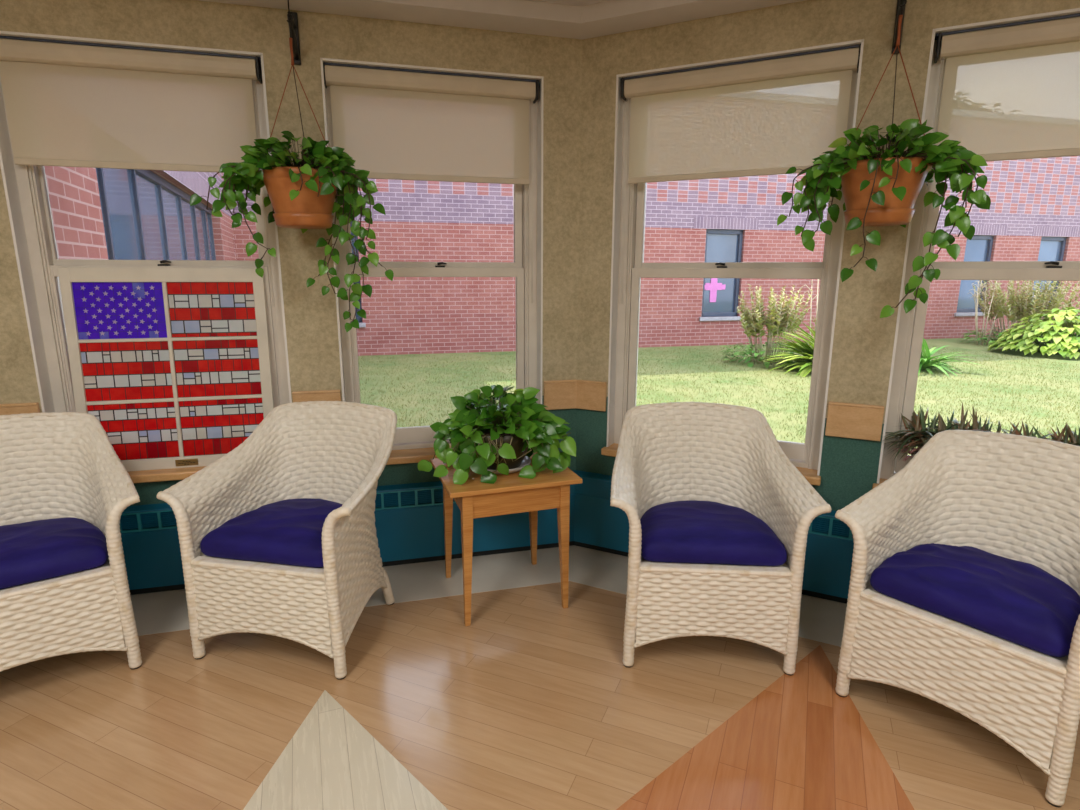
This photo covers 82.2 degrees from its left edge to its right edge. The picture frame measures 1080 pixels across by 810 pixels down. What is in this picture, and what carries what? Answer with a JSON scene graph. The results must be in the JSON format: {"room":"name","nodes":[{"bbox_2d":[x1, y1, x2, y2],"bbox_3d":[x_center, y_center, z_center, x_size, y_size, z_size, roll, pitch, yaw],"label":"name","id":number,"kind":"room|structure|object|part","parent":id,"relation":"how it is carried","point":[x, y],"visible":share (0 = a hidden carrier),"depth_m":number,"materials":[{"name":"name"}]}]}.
{"room":"care facility","nodes":[
{"label":"care facility","id":0,"kind":"room"},
{"bbox_2d":[0,0,581,505],"bbox_3d":[-1.241,-0.566,2.728,2.900,2.750,0.200,-3,13,-14],"label":"wall","id":1,"kind":"structure","parent":0,"point":[311,324],"depth_m":2.62,"materials":[{"name":"beige paint"}]},
{"bbox_2d":[0,402,39,414],"bbox_3d":[-2.329,0.076,2.457,0.595,0.146,0.022,-3,13,-14],"label":"trim","id":2,"kind":"structure","parent":1,"relation":"attached to","point":[10,408],"depth_m":2.50,"materials":[{"name":"brown wood"}]},
{"bbox_2d":[0,31,291,482],"bbox_3d":[-1.589,-0.548,2.610,0.979,1.741,0.232,-3,13,-14],"label":"window","id":3,"kind":"structure","parent":1,"relation":"in","point":[25,186],"depth_m":2.54,"materials":[{"name":"paint"}]},
{"bbox_2d":[0,35,274,305],"bbox_3d":[-1.587,-0.897,2.500,0.937,0.992,0.069,-3,13,-14],"label":"roller shade","id":4,"kind":"object","parent":3,"relation":"attached to","point":[68,103],"visible":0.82,"depth_m":2.43,"materials":[{"name":"fabric"}]},
{"bbox_3d":[-1.161,-0.882,2.605,0.009,0.920,0.003,1,12,4],"label":"pull chain","id":5,"kind":"part","parent":4,"relation":"part of","materials":[{"name":"white paint"}]},
{"bbox_3d":[-1.625,-0.976,2.588,0.853,0.811,0.030,-3,13,-14],"label":"sash","id":6,"kind":"part","parent":3,"relation":"part of","materials":[{"name":"plastic"}]},
{"bbox_3d":[-1.619,-0.178,2.726,0.853,0.847,0.030,-3,13,-14],"label":"sash","id":7,"kind":"part","parent":3,"relation":"part of","materials":[{"name":"plastic"}]},
{"bbox_2d":[58,267,273,471],"bbox_3d":[-1.584,-0.152,2.686,0.773,0.866,0.081,-3,13,-14],"label":"stained glass panel","id":8,"kind":"object","parent":3,"relation":"on","point":[173,364],"visible":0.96,"depth_m":2.68,"materials":[{"name":"multicoloured glass"}]},
{"bbox_3d":[-1.763,-0.397,2.602,0.334,0.234,0.017,-3,13,-14],"label":"glass panel","id":9,"kind":"part","parent":8,"relation":"part of","materials":[{"name":"blue glass"}]},
{"bbox_3d":[-1.760,-0.145,2.642,0.334,0.247,0.016,-3,13,-14],"label":"glass panel","id":10,"kind":"part","parent":8,"relation":"part of","materials":[{"name":"red glass"}]},
{"bbox_3d":[-1.757,0.115,2.681,0.334,0.247,0.016,-3,13,-14],"label":"glass panel","id":11,"kind":"part","parent":8,"relation":"part of","materials":[{"name":"red glass"}]},
{"bbox_3d":[-1.421,-0.415,2.691,0.342,0.234,0.015,-3,13,-14],"label":"glass panel","id":12,"kind":"part","parent":8,"relation":"part of","materials":[{"name":"red glass"}]},
{"bbox_3d":[-1.418,-0.163,2.729,0.342,0.247,0.016,-3,13,-14],"label":"glass panel","id":13,"kind":"part","parent":8,"relation":"part of","materials":[{"name":"red glass"}]},
{"bbox_3d":[-1.414,0.097,2.769,0.342,0.247,0.016,-3,13,-14],"label":"glass panel","id":14,"kind":"part","parent":8,"relation":"part of","materials":[{"name":"red glass"}]},
{"bbox_3d":[-1.581,0.295,2.747,0.979,0.035,0.142,-3,13,-14],"label":"sill","id":15,"kind":"part","parent":3,"relation":"part of","materials":[{"name":"brown wood"}]},
{"bbox_2d":[287,0,300,64],"bbox_3d":[-0.958,-1.454,2.399,0.028,0.195,0.201,-3,13,-14],"label":"bracket","id":16,"kind":"object","parent":1,"relation":"attached to","point":[294,24],"visible":0.9,"depth_m":2.46,"materials":[{"name":"black metal"}]},
{"bbox_2d":[190,14,393,331],"bbox_3d":[-0.950,-0.872,2.397,0.709,1.176,0.423,-3,13,-14],"label":"hanging plant","id":17,"kind":"object","parent":16,"relation":"hanging from","point":[302,197],"visible":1,"depth_m":2.35,"materials":[{"name":"green plant"}]},
{"bbox_3d":[-1.003,-1.088,2.354,0.149,0.398,0.004,-4,13,-20],"label":"cord","id":18,"kind":"part","parent":17,"relation":"part of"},
{"bbox_3d":[-0.942,-1.109,2.449,0.004,0.398,0.149,-1,12,-6],"label":"cord","id":19,"kind":"part","parent":17,"relation":"part of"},
{"bbox_3d":[-0.935,-0.813,2.439,0.298,0.193,0.298,-3,13,-14],"label":"pot","id":20,"kind":"part","parent":17,"relation":"part of","materials":[{"name":"ceramic"}]},
{"bbox_3d":[-0.862,-1.095,2.388,0.148,0.398,0.021,-3,13,-14],"label":"cord","id":21,"kind":"part","parent":17,"relation":"part of","materials":[{"name":"brown"}]},
{"bbox_3d":[-0.982,-1.471,2.487,0.028,0.191,0.015,-3,13,-14],"label":"wall plate","id":22,"kind":"part","parent":16,"relation":"part of","materials":[{"name":"black metal"}]},
{"bbox_2d":[292,390,340,401],"bbox_3d":[-1.005,0.007,2.797,0.205,0.146,0.022,-3,13,-14],"label":"trim","id":23,"kind":"structure","parent":1,"relation":"attached to","point":[318,395],"depth_m":2.78,"materials":[{"name":"brown wood"}]},
{"bbox_2d":[119,470,575,594],"bbox_3d":[-1.138,0.607,2.869,2.750,0.398,0.064,-3,13,-14],"label":"radiator cover","id":24,"kind":"object","parent":1,"relation":"attached to","point":[409,518],"visible":0.2,"depth_m":2.96,"materials":[{"name":"teal metal"}]},
{"bbox_2d":[119,487,455,532],"bbox_3d":[-1.339,0.477,2.780,2.197,0.084,0.871,1,12,6],"label":"grille","id":25,"kind":"object","parent":24,"relation":"attached to","point":[151,518],"depth_m":2.91,"materials":[{"name":"teal metal"}]},
{"bbox_3d":[-0.014,0.412,3.104,0.401,0.084,0.010,-3,13,-14],"label":"blank panel","id":26,"kind":"part","parent":24,"relation":"part of","materials":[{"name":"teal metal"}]},
{"bbox_2d":[320,58,543,464],"bbox_3d":[-0.460,-0.607,2.901,0.967,1.741,0.232,-3,13,-14],"label":"window","id":27,"kind":"structure","parent":1,"relation":"in","point":[411,444],"depth_m":2.94,"materials":[{"name":"paint"}]},
{"bbox_3d":[-0.451,0.236,3.038,0.967,0.035,0.142,-3,13,-14],"label":"sill","id":28,"kind":"part","parent":27,"relation":"part of","materials":[{"name":"brown wood"}]},
{"bbox_2d":[323,62,538,302],"bbox_3d":[-0.457,-0.956,2.791,0.925,0.992,0.069,-3,13,-14],"label":"roller shade","id":29,"kind":"object","parent":27,"relation":"attached to","point":[394,123],"visible":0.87,"depth_m":2.72,"materials":[{"name":"fabric"}]},
{"bbox_3d":[-0.037,-0.940,2.894,0.009,0.920,0.003,1,12,4],"label":"pull chain","id":30,"kind":"part","parent":29,"relation":"part of","materials":[{"name":"white paint"}]},
{"bbox_3d":[-0.495,-1.035,2.879,0.841,0.811,0.030,-3,13,-14],"label":"sash","id":31,"kind":"part","parent":27,"relation":"part of","materials":[{"name":"plastic"}]},
{"bbox_3d":[-0.489,-0.237,3.016,0.841,0.847,0.030,-3,13,-14],"label":"sash","id":32,"kind":"part","parent":27,"relation":"part of","materials":[{"name":"plastic"}]},
{"bbox_2d":[130,545,846,646],"bbox_3d":[0.110,0.872,2.602,5.425,0.001,1.400,1,12,6],"label":"trim","id":33,"kind":"structure","parent":1,"relation":"attached to","point":[821,620],"depth_m":2.84,"materials":[{"name":"tile"}]},
{"bbox_2d":[544,380,576,409],"bbox_3d":[0.104,-0.051,3.083,0.174,0.146,0.022,-3,13,-14],"label":"trim","id":34,"kind":"structure","parent":1,"relation":"attached to","point":[558,394],"depth_m":3.07,"materials":[{"name":"brown wood"}]},
{"bbox_2d":[198,0,804,39],"bbox_3d":[-0.126,-1.201,-0.209,5.625,0.400,6.450,1,12,6],"label":"ceiling","id":35,"kind":"structure","parent":0,"point":[575,19],"depth_m":2.51,"materials":[{"name":"paint"}]},
{"bbox_2d":[0,581,1079,809],"bbox_3d":[-0.131,1.382,0.372,5.625,0.060,6.500,1,12,6],"label":"floor","id":36,"kind":"structure","parent":0,"point":[532,704],"depth_m":2.00,"materials":[{"name":"brown wood"}]},
{"bbox_2d":[0,412,141,671],"bbox_3d":[-1.861,0.510,2.208,0.734,0.859,0.637,-9,15,-36],"label":"wicker armchair","id":37,"kind":"object","parent":36,"relation":"on","point":[53,465],"visible":0.95,"depth_m":2.22,"materials":[{"name":"white wicker"}]},
{"bbox_2d":[0,517,108,588],"bbox_3d":[-1.825,0.499,2.156,0.517,0.112,0.455,-9,15,-36],"label":"seat cushion","id":38,"kind":"object","parent":37,"relation":"on","point":[32,551],"visible":0.99,"depth_m":2.09,"materials":[{"name":"blue fabric"}]},
{"bbox_3d":[-1.690,0.602,1.992,0.524,0.020,0.050,-9,15,-36],"label":"seat rail","id":39,"kind":"part","parent":37,"relation":"part of","materials":[{"name":"wicker"}]},
{"bbox_3d":[-1.437,0.626,2.181,0.112,0.635,0.048,-9,15,-36],"label":"leg","id":40,"kind":"part","parent":37,"relation":"part of","materials":[{"name":"wicker"}]},
{"bbox_2d":[157,401,396,679],"bbox_3d":[-0.922,0.465,2.429,0.734,0.859,0.637,3,12,11],"label":"wicker armchair","id":41,"kind":"object","parent":36,"relation":"on","point":[335,451],"visible":0.92,"depth_m":2.28,"materials":[{"name":"white wicker"}]},
{"bbox_3d":[-1.285,0.616,2.229,0.112,0.635,0.048,3,12,11],"label":"leg","id":42,"kind":"part","parent":41,"relation":"part of","materials":[{"name":"wicker"}]},
{"bbox_3d":[-0.979,0.567,2.163,0.524,0.020,0.050,3,12,11],"label":"seat rail","id":43,"kind":"part","parent":41,"relation":"part of","materials":[{"name":"wicker"}]},
{"bbox_2d":[200,498,342,566],"bbox_3d":[-0.933,0.456,2.365,0.519,0.114,0.458,3,12,11],"label":"seat cushion","id":44,"kind":"object","parent":41,"relation":"on","point":[289,531],"visible":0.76,"depth_m":2.19,"materials":[{"name":"blue fabric"}]},
{"bbox_3d":[-0.676,0.644,2.109,0.112,0.635,0.048,3,12,11],"label":"leg","id":45,"kind":"part","parent":41,"relation":"part of","materials":[{"name":"wicker"}]},
{"bbox_3d":[-0.658,0.774,2.640,0.073,0.163,0.041,-9,15,-37],"label":"leg","id":46,"kind":"part","parent":41,"relation":"part of","materials":[{"name":"wicker"}]},
{"bbox_2d":[243,690,447,809],"bbox_3d":[-0.357,1.198,1.081,0.986,0.001,2.026,1,12,6],"label":"inlay","id":47,"kind":"structure","parent":36,"relation":"on","point":[331,762],"depth_m":1.76,"materials":[{"name":"beige wood"}]},
{"bbox_2d":[430,452,581,625],"bbox_3d":[-0.161,0.552,2.711,0.544,0.576,0.476,-4,13,-18],"label":"side table","id":48,"kind":"object","parent":36,"relation":"on","point":[511,493],"visible":0.71,"depth_m":2.49,"materials":[{"name":"brown wood"}]},
{"bbox_3d":[-0.417,0.534,2.836,0.040,0.556,0.040,-4,13,-18],"label":"leg","id":49,"kind":"part","parent":48,"relation":"part of","materials":[{"name":"brown wood"}]},
{"bbox_3d":[-0.287,0.615,2.462,0.040,0.556,0.040,-4,13,-18],"label":"leg","id":50,"kind":"part","parent":48,"relation":"part of","materials":[{"name":"brown wood"}]},
{"bbox_2d":[418,384,575,484],"bbox_3d":[-0.180,0.091,2.629,0.678,0.359,0.496,1,12,2],"label":"pothos","id":51,"kind":"object","parent":48,"relation":"on","point":[487,437],"visible":1,"depth_m":2.52,"materials":[{"name":"plant"}]},
{"bbox_2d":[478,434,527,469],"bbox_3d":[-0.170,0.179,2.643,0.258,0.166,0.258,1,12,2],"label":"pot","id":52,"kind":"object","parent":48,"relation":"on","point":[520,445],"depth_m":2.54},
{"bbox_3d":[-0.035,0.508,2.964,0.040,0.556,0.040,-4,13,-18],"label":"leg","id":53,"kind":"part","parent":48,"relation":"part of","materials":[{"name":"brown wood"}]},
{"bbox_3d":[0.096,0.589,2.590,0.040,0.556,0.040,-4,13,-18],"label":"leg","id":54,"kind":"part","parent":48,"relation":"part of","materials":[{"name":"brown wood"}]},
{"bbox_2d":[610,402,830,675],"bbox_3d":[0.629,0.470,2.429,0.734,0.859,0.637,1,12,4],"label":"wicker armchair","id":55,"kind":"object","parent":36,"relation":"on","point":[731,455],"visible":0.88,"depth_m":2.23,"materials":[{"name":"white wicker"}]},
{"bbox_3d":[0.297,0.630,2.187,0.112,0.635,0.048,1,12,4],"label":"leg","id":56,"kind":"part","parent":55,"relation":"part of","materials":[{"name":"wicker"}]},
{"bbox_2d":[640,500,786,565],"bbox_3d":[0.624,0.463,2.365,0.516,0.111,0.453,1,12,4],"label":"seat cushion","id":57,"kind":"object","parent":55,"relation":"on","point":[688,531],"visible":0.96,"depth_m":2.19,"materials":[{"name":"blue fabric"}]},
{"bbox_3d":[0.607,0.573,2.158,0.524,0.020,0.050,1,12,4],"label":"seat rail","id":58,"kind":"part","parent":55,"relation":"part of","materials":[{"name":"wicker"}]},
{"bbox_3d":[0.916,0.642,2.142,0.112,0.635,0.048,1,12,4],"label":"leg","id":59,"kind":"part","parent":55,"relation":"part of","materials":[{"name":"wicker"}]},
{"bbox_2d":[616,645,914,809],"bbox_3d":[0.429,1.180,1.174,1.031,0.001,2.590,1,12,6],"label":"inlay","id":60,"kind":"structure","parent":36,"relation":"on","point":[799,744],"depth_m":1.81,"materials":[{"name":"brown wood"}]},
{"bbox_2d":[835,430,1079,806],"bbox_3d":[1.432,0.569,1.982,0.637,0.859,0.734,-10,16,-39],"label":"wicker armchair","id":61,"kind":"object","parent":36,"relation":"on","point":[1011,496],"visible":0.89,"depth_m":1.99,"materials":[{"name":"white wicker"}]},
{"bbox_3d":[1.007,0.661,2.051,0.048,0.635,0.112,-10,16,-39],"label":"leg","id":62,"kind":"part","parent":61,"relation":"part of","materials":[{"name":"wicker"}]},
{"bbox_3d":[1.212,0.650,1.810,0.050,0.020,0.524,-10,16,-39],"label":"seat rail","id":63,"kind":"part","parent":61,"relation":"part of","materials":[{"name":"wicker"}]},
{"bbox_2d":[870,543,1079,656],"bbox_3d":[1.387,0.553,1.937,0.459,0.120,0.520,-10,16,-39],"label":"seat cushion","id":64,"kind":"object","parent":61,"relation":"on","point":[1018,602],"visible":0.99,"depth_m":1.83,"materials":[{"name":"blue fabric"}]},
{"bbox_3d":[1.406,0.763,1.587,0.048,0.635,0.112,-10,16,-39],"label":"leg","id":65,"kind":"part","parent":61,"relation":"part of","materials":[{"name":"wicker"}]},
{"bbox_2d":[576,0,1079,510],"bbox_3d":[1.527,-0.496,2.444,2.900,2.750,0.200,6,14,26],"label":"wall","id":66,"kind":"structure","parent":0,"point":[863,341],"depth_m":2.51,"materials":[{"name":"beige paint"}]},
{"bbox_2d":[576,380,606,410],"bbox_3d":[0.252,-0.047,3.070,0.160,0.146,0.022,6,14,26],"label":"trim","id":67,"kind":"structure","parent":66,"relation":"attached to","point":[591,395],"depth_m":3.06,"materials":[{"name":"brown wood"}]},
{"bbox_2d":[574,470,853,603],"bbox_3d":[1.397,0.671,2.610,2.750,0.398,0.064,6,14,26],"label":"radiator cover","id":68,"kind":"object","parent":66,"relation":"attached to","point":[598,525],"visible":0.13,"depth_m":2.73,"materials":[{"name":"teal metal"}]},
{"bbox_3d":[0.355,0.421,3.066,0.401,0.084,0.010,6,14,26],"label":"blank panel","id":69,"kind":"part","parent":68,"relation":"part of","materials":[{"name":"teal metal"}]},
{"bbox_2d":[808,516,853,540],"bbox_3d":[1.583,0.551,2.482,2.197,0.084,0.871,1,12,6],"label":"grille","id":70,"kind":"object","parent":68,"relation":"attached to","point":[830,528],"depth_m":2.63,"materials":[{"name":"teal metal"}]},
{"bbox_2d":[601,39,863,485],"bbox_3d":[0.801,-0.575,2.771,0.997,1.741,0.232,6,14,26],"label":"window","id":71,"kind":"structure","parent":66,"relation":"in","point":[624,313],"depth_m":2.82,"materials":[{"name":"paint"}]},
{"bbox_3d":[0.779,0.267,2.912,0.997,0.035,0.142,6,14,26],"label":"sill","id":72,"kind":"part","parent":71,"relation":"part of","materials":[{"name":"brown wood"}]},
{"bbox_3d":[0.835,-0.204,2.881,0.871,0.847,0.030,6,14,26],"label":"sash","id":73,"kind":"part","parent":71,"relation":"part of","materials":[{"name":"plastic"}]},
{"bbox_3d":[0.853,-1.001,2.741,0.871,0.811,0.030,6,14,26],"label":"sash","id":74,"kind":"part","parent":71,"relation":"part of","materials":[{"name":"plastic"}]},
{"bbox_2d":[621,44,860,298],"bbox_3d":[0.794,-0.924,2.662,0.955,0.992,0.069,6,14,26],"label":"roller shade","id":75,"kind":"object","parent":71,"relation":"attached to","point":[774,115],"visible":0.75,"depth_m":2.58,"materials":[{"name":"fabric"}]},
{"bbox_3d":[0.390,-0.931,2.856,0.009,0.920,0.003,1,12,6],"label":"pull chain","id":76,"kind":"part","parent":75,"relation":"part of","materials":[{"name":"white paint"}]},
{"bbox_2d":[825,401,884,440],"bbox_3d":[1.297,0.067,2.556,0.206,0.146,0.022,6,14,26],"label":"trim","id":77,"kind":"structure","parent":66,"relation":"attached to","point":[846,420],"depth_m":2.55,"materials":[{"name":"brown wood"}]},
{"bbox_2d":[891,0,904,53],"bbox_3d":[1.261,-1.365,2.166,0.028,0.195,0.201,6,14,26],"label":"bracket","id":78,"kind":"object","parent":66,"relation":"attached to","point":[899,2],"visible":0.71,"depth_m":2.23,"materials":[{"name":"black metal"}]},
{"bbox_2d":[777,0,990,317],"bbox_3d":[1.205,-0.845,2.173,0.652,1.060,0.410,6,14,26],"label":"hanging plant","id":79,"kind":"object","parent":78,"relation":"hanging from","point":[878,189],"visible":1,"depth_m":2.11,"materials":[{"name":"green plant"}]},
{"bbox_3d":[1.148,-1.040,2.172,0.149,0.394,0.017,6,14,26],"label":"cord","id":80,"kind":"part","parent":79,"relation":"part of","materials":[{"name":"brown"}]},
{"bbox_3d":[1.215,-0.756,2.206,0.298,0.193,0.298,6,14,26],"label":"pot","id":81,"kind":"part","parent":79,"relation":"part of","materials":[{"name":"ceramic"}]},
{"bbox_3d":[1.258,-1.047,2.204,0.004,0.394,0.149,9,15,35],"label":"cord","id":82,"kind":"part","parent":79,"relation":"part of","materials":[{"name":"brown"}]},
{"bbox_3d":[1.276,-1.026,2.107,0.149,0.394,0.003,8,14,33],"label":"cord","id":83,"kind":"part","parent":79,"relation":"part of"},
{"bbox_2d":[872,8,1079,488],"bbox_3d":[1.866,-0.459,2.248,0.995,1.741,0.232,6,14,26],"label":"window","id":84,"kind":"structure","parent":66,"relation":"in","point":[909,332],"depth_m":2.42,"materials":[{"name":"paint"}]},
{"bbox_3d":[1.843,0.383,2.388,0.995,0.035,0.142,6,14,26],"label":"sill","id":85,"kind":"part","parent":84,"relation":"part of","materials":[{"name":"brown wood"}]},
{"bbox_3d":[1.896,-0.471,2.299,0.969,1.735,0.112,6,14,26],"label":"frame","id":86,"kind":"part","parent":84,"relation":"part of","materials":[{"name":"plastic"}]},
{"bbox_2d":[878,402,1079,460],"bbox_3d":[1.845,0.196,2.340,1.053,0.359,0.348,7,14,27],"label":"plants","id":87,"kind":"object","parent":84,"relation":"on","point":[919,434],"visible":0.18,"depth_m":2.46,"materials":[{"name":"plant"}]},
{"bbox_3d":[1.899,-0.088,2.357,0.869,0.847,0.030,6,14,26],"label":"sash","id":88,"kind":"part","parent":84,"relation":"part of","materials":[{"name":"plastic"}]},
{"bbox_2d":[910,13,1079,311],"bbox_3d":[1.859,-0.808,2.139,0.953,0.992,0.069,6,14,26],"label":"roller shade","id":89,"kind":"object","parent":84,"relation":"attached to","point":[1011,91],"visible":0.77,"depth_m":2.17,"materials":[{"name":"fabric"}]},
{"bbox_3d":[1.455,-0.815,2.332,0.009,0.920,0.003,1,12,6],"label":"pull chain","id":90,"kind":"part","parent":89,"relation":"part of","materials":[{"name":"white paint"}]},
{"bbox_3d":[1.918,-0.885,2.217,0.869,0.811,0.030,6,14,26],"label":"sash","id":91,"kind":"part","parent":84,"relation":"part of","materials":[{"name":"plastic"}]},
{"label":"outside","id":92,"kind":"structure","parent":0,"visible":0},
{"bbox_2d":[358,335,1079,454],"bbox_3d":[6.223,-1.825,15.460,60.563,0.001,54.165,1,12,6],"label":"lawn","id":93,"kind":"structure","parent":92,"point":[956,343],"depth_m":8.27,"materials":[{"name":"green plant"}]},
{"bbox_2d":[44,156,1079,355],"bbox_3d":[4.285,-2.848,9.087,27.556,4.870,8.716,-4,13,-20],"label":"brick building","id":94,"kind":"structure","parent":93,"relation":"on","point":[1033,214],"depth_m":11.41,"materials":[{"name":"brick"}]},
{"bbox_3d":[-3.606,-1.341,6.136,0.010,1.516,5.430,-4,13,-20],"label":"pane","id":95,"kind":"part","parent":94,"relation":"part of","materials":[{"name":"glass"}]},
{"bbox_3d":[-3.501,-2.260,10.587,0.690,1.552,0.010,-3,13,-14],"label":"pane","id":96,"kind":"part","parent":94,"relation":"part of","materials":[{"name":"glass"}]},
{"bbox_3d":[-3.474,-1.373,10.664,0.910,0.075,0.110,-3,13,-14],"label":"stone sill","id":97,"kind":"part","parent":94,"relation":"part of","materials":[{"name":"grey stone"}]},
{"bbox_2d":[704,278,725,301],"bbox_3d":[3.490,-2.313,12.438,0.520,0.490,0.013,-3,13,-14],"label":"cross","id":98,"kind":"object","parent":94,"relation":"attached to","point":[713,286],"visible":0.89,"depth_m":12.43,"materials":[{"name":"pink"}]},
{"bbox_3d":[3.635,-1.744,12.492,0.950,0.075,0.110,-3,13,-14],"label":"stone sill","id":99,"kind":"part","parent":94,"relation":"part of","materials":[{"name":"grey stone"}]},
{"bbox_3d":[3.609,-2.631,12.415,0.730,1.552,0.010,-3,13,-14],"label":"pane","id":100,"kind":"part","parent":94,"relation":"part of","materials":[{"name":"glass"}]},
{"bbox_3d":[9.782,-2.065,14.074,0.920,0.075,0.110,-3,13,-14],"label":"stone sill","id":101,"kind":"part","parent":94,"relation":"part of","materials":[{"name":"grey stone"}]},
{"bbox_3d":[9.755,-2.952,13.996,0.700,1.552,0.010,-3,13,-14],"label":"pane","id":102,"kind":"part","parent":94,"relation":"part of","materials":[{"name":"blue glass"}]},
{"bbox_3d":[11.830,-3.060,14.530,0.730,1.552,0.010,-3,13,-14],"label":"pane","id":103,"kind":"part","parent":94,"relation":"part of","materials":[{"name":"glass"}]},
{"bbox_2d":[720,284,812,367],"bbox_3d":[3.676,-1.293,10.046,1.443,1.309,1.410,4,13,16],"label":"shrub","id":104,"kind":"object","parent":93,"relation":"on","point":[775,322],"visible":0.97,"depth_m":9.90,"materials":[{"name":"green plant"}]},
{"bbox_2d":[754,315,816,376],"bbox_3d":[4.287,-0.796,9.280,2.062,1.141,2.098,1,12,6],"label":"clump","id":105,"kind":"object","parent":93,"relation":"on","point":[806,359],"visible":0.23,"depth_m":9.26,"materials":[{"name":"green plant"}]},
{"bbox_2d":[802,279,819,345],"bbox_3d":[4.477,-1.431,9.917,0.594,1.558,0.226,1,12,6],"label":"flower stalks","id":106,"kind":"object","parent":93,"relation":"on","point":[817,295],"visible":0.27,"depth_m":9.95},
{"bbox_2d":[918,338,988,377],"bbox_3d":[5.806,-0.753,9.518,1.662,0.969,1.728,1,12,6],"label":"clump","id":107,"kind":"object","parent":93,"relation":"on","point":[925,360],"visible":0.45,"depth_m":9.31,"materials":[{"name":"green plant"}]},
{"bbox_2d":[968,280,1010,344],"bbox_3d":[9.161,-1.964,12.632,0.845,1.486,0.339,1,12,6],"label":"flower stalks","id":108,"kind":"object","parent":93,"relation":"on","point":[977,298],"visible":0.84,"depth_m":12.68},
{"bbox_2d":[961,280,1079,349],"bbox_3d":[9.922,-1.933,12.636,2.278,1.508,2.248,1,12,6],"label":"shrub","id":109,"kind":"object","parent":93,"relation":"on","point":[1022,305],"visible":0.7,"depth_m":12.43,"materials":[{"name":"green plant"}]},
{"bbox_2d":[988,307,1079,358],"bbox_3d":[9.555,-1.339,11.275,2.371,0.875,1.992,1,12,6],"label":"hosta","id":110,"kind":"object","parent":93,"relation":"on","point":[1062,328],"visible":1,"depth_m":11.01,"materials":[{"name":"green plant"}]}
]}

